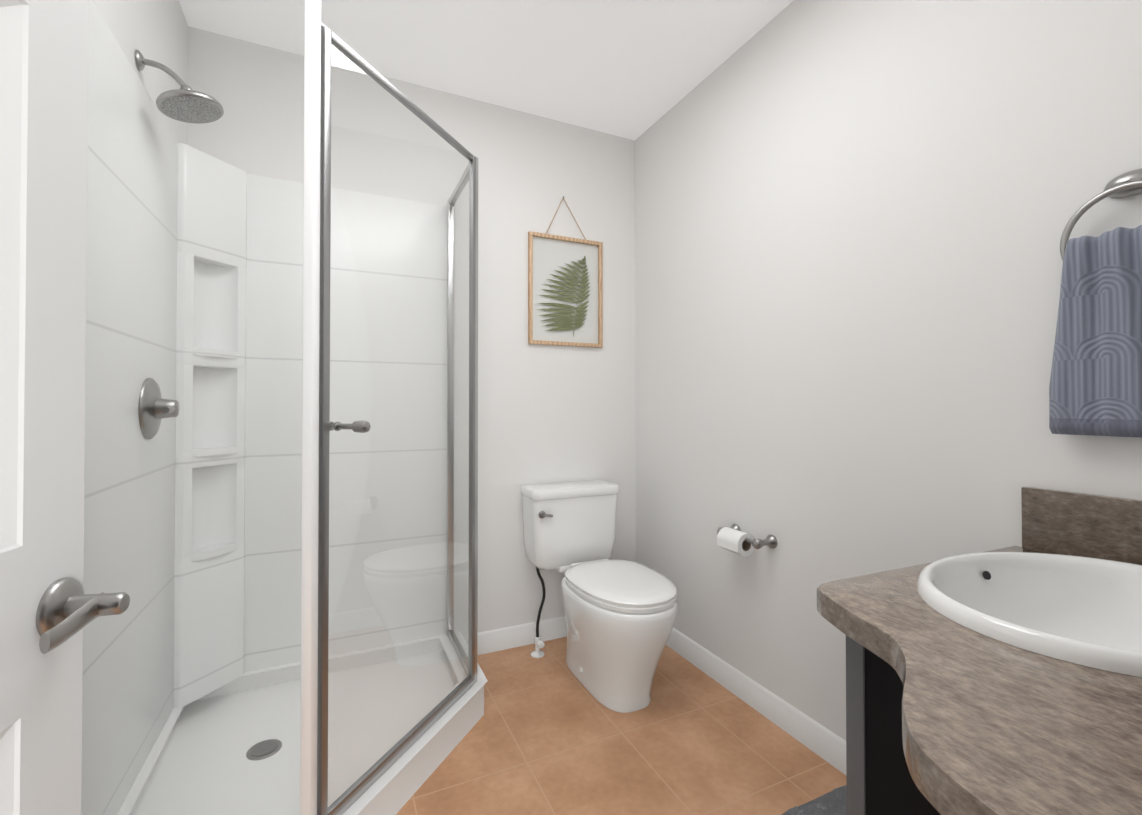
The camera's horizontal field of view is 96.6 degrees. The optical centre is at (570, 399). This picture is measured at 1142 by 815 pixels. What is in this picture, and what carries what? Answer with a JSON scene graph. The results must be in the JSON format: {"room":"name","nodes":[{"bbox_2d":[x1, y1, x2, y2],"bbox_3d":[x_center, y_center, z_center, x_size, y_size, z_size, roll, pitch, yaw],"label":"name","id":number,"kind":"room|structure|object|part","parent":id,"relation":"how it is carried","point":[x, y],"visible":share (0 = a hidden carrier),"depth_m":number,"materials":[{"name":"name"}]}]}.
{"room":"bathroom","nodes":[
{"label":"bathroom","id":0,"kind":"room"},
{"bbox_2d":[0,0,129,814],"bbox_3d":[-0.536,0.076,0.266,0.169,2.027,0.762,0,-1,-14],"label":"door","id":1,"kind":"structure","parent":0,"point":[50,609],"depth_m":0.57,"materials":[{"name":"white wood"}]},
{"bbox_3d":[-0.612,0.244,0.571,0.169,0.068,0.128,0,-1,-14],"label":"handle","id":2,"kind":"part","parent":1,"relation":"part of","materials":[{"name":"silver metal"}]},
{"bbox_2d":[93,0,187,143],"bbox_3d":[-0.938,-0.122,0.758,0.100,2.450,2.265,0,-1,-25],"label":"wall","id":3,"kind":"structure","parent":0,"point":[164,19],"depth_m":1.49,"materials":[{"name":"white paint"}]},
{"bbox_2d":[187,26,634,634],"bbox_3d":[-0.542,-0.106,2.245,2.070,2.450,0.100,0,-1,-25],"label":"wall","id":4,"kind":"structure","parent":0,"point":[553,414],"depth_m":2.31,"materials":[{"name":"white paint"}]},
{"bbox_2d":[463,616,566,654],"bbox_3d":[-0.083,1.075,2.383,0.884,0.092,0.013,0,-1,-25],"label":"baseboard","id":5,"kind":"structure","parent":4,"relation":"attached to","point":[490,641],"depth_m":2.31,"materials":[{"name":"white wood"}]},
{"bbox_2d":[528,196,602,347],"bbox_3d":[-0.022,-0.612,2.426,0.383,0.711,0.018,0,-1,-25],"label":"picture frame","id":6,"kind":"object","parent":4,"relation":"attached to","point":[563,321],"visible":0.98,"depth_m":2.43,"materials":[{"name":"brown wood"}]},
{"bbox_3d":[-0.022,-0.515,2.424,0.355,0.490,0.003,0,-1,-25],"label":"glass","id":7,"kind":"part","parent":6,"relation":"part of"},
{"bbox_2d":[178,0,793,139],"bbox_3d":[0.351,-1.401,0.334,2.070,0.100,4.345,0,-1,-25],"label":"ceiling","id":8,"kind":"structure","parent":0,"point":[632,69],"depth_m":1.90,"materials":[{"name":"white paint"}]},
{"bbox_2d":[396,637,845,814],"bbox_3d":[0.351,1.149,0.307,2.070,0.100,4.345,0,-1,-25],"label":"floor","id":9,"kind":"structure","parent":0,"point":[548,733],"depth_m":1.59,"materials":[{"name":"tile"}]},
{"bbox_2d":[81,0,487,814],"bbox_3d":[-0.740,0.074,1.576,1.006,2.075,1.002,0,-1,-25],"label":"shower","id":10,"kind":"object","parent":9,"relation":"on","point":[269,458],"visible":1,"depth_m":1.65,"materials":[{"name":"white plastic"}]},
{"bbox_3d":[-0.587,0.012,1.147,0.033,1.959,0.030,0,-1,-25],"label":"frame post","id":11,"kind":"part","parent":10,"relation":"part of","materials":[{"name":"white metal"}]},
{"bbox_3d":[-0.541,0.063,1.192,0.127,0.029,0.127,0,-1,-25],"label":"door handle","id":12,"kind":"part","parent":10,"relation":"part of","materials":[{"name":"silver metal"}]},
{"bbox_3d":[-0.457,0.058,1.474,0.481,1.830,0.481,0,-1,-25],"label":"door frame","id":13,"kind":"part","parent":10,"relation":"part of","materials":[{"name":"grey"}]},
{"bbox_2d":[521,480,677,712],"bbox_3d":[0.118,0.751,2.050,0.426,0.731,0.770,0,-1,-25],"label":"toilet","id":14,"kind":"object","parent":9,"relation":"on","point":[620,617],"visible":1,"depth_m":1.92,"materials":[{"name":"white ceramic"}]},
{"bbox_3d":[-0.106,0.488,2.152,0.059,0.032,0.022,0,-1,-25],"label":"lever","id":15,"kind":"part","parent":14,"relation":"part of","materials":[{"name":"silver metal"}]},
{"bbox_3d":[-0.003,0.574,2.311,0.426,0.371,0.198,0,-1,-25],"label":"tank","id":16,"kind":"part","parent":14,"relation":"part of","materials":[{"name":"white ceramic"}]},
{"bbox_3d":[0.184,0.696,1.942,0.356,0.052,0.510,0,-1,-25],"label":"seat","id":17,"kind":"part","parent":14,"relation":"part of","materials":[{"name":"white plastic"}]},
{"bbox_2d":[781,785,846,814],"bbox_3d":[0.549,1.096,1.146,0.695,0.022,0.370,0,-1,-25],"label":"bath rug","id":18,"kind":"object","parent":9,"relation":"on","point":[834,802],"visible":0.62,"depth_m":1.37,"materials":[{"name":"grey fabric"}]},
{"bbox_2d":[817,487,1141,814],"bbox_3d":[0.691,0.624,0.702,0.924,0.958,0.565,0,-1,-25],"label":"bathroom vanity","id":19,"kind":"object","parent":9,"relation":"on","point":[1005,681],"visible":1,"depth_m":0.69,"materials":[{"name":"black"}]},
{"bbox_2d":[916,552,1141,757],"bbox_3d":[0.816,0.391,0.787,0.536,0.185,0.436,0,-1,-25],"label":"sink","id":20,"kind":"object","parent":19,"relation":"in","point":[1077,614],"depth_m":0.94,"materials":[{"name":"white ceramic"}]},
{"bbox_2d":[635,0,1141,740],"bbox_3d":[0.849,-0.113,1.587,0.100,2.450,2.265,0,-1,-25],"label":"wall","id":21,"kind":"structure","parent":0,"point":[853,218],"depth_m":1.49,"materials":[{"name":"white paint"}]},
{"bbox_2d":[717,524,776,555],"bbox_3d":[0.617,0.514,1.834,0.107,0.082,0.224,0,-1,-25],"label":"toilet paper holder","id":22,"kind":"object","parent":21,"relation":"attached to","point":[734,538],"visible":1,"depth_m":1.80,"materials":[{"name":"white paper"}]},
{"bbox_2d":[666,628,845,774],"bbox_3d":[0.654,1.069,1.859,0.013,0.092,1.584,0,-1,-25],"label":"baseboard","id":23,"kind":"structure","parent":21,"relation":"attached to","point":[822,742],"depth_m":1.78,"materials":[{"name":"white wood"}]},
{"bbox_2d":[1049,169,1141,437],"bbox_3d":[1.042,-0.184,0.965,0.073,0.509,0.208,0,-1,-25],"label":"towel ring","id":24,"kind":"object","parent":21,"relation":"attached to","point":[1095,387],"visible":1,"depth_m":0.98,"materials":[{"name":"blue fabric"}]}
]}

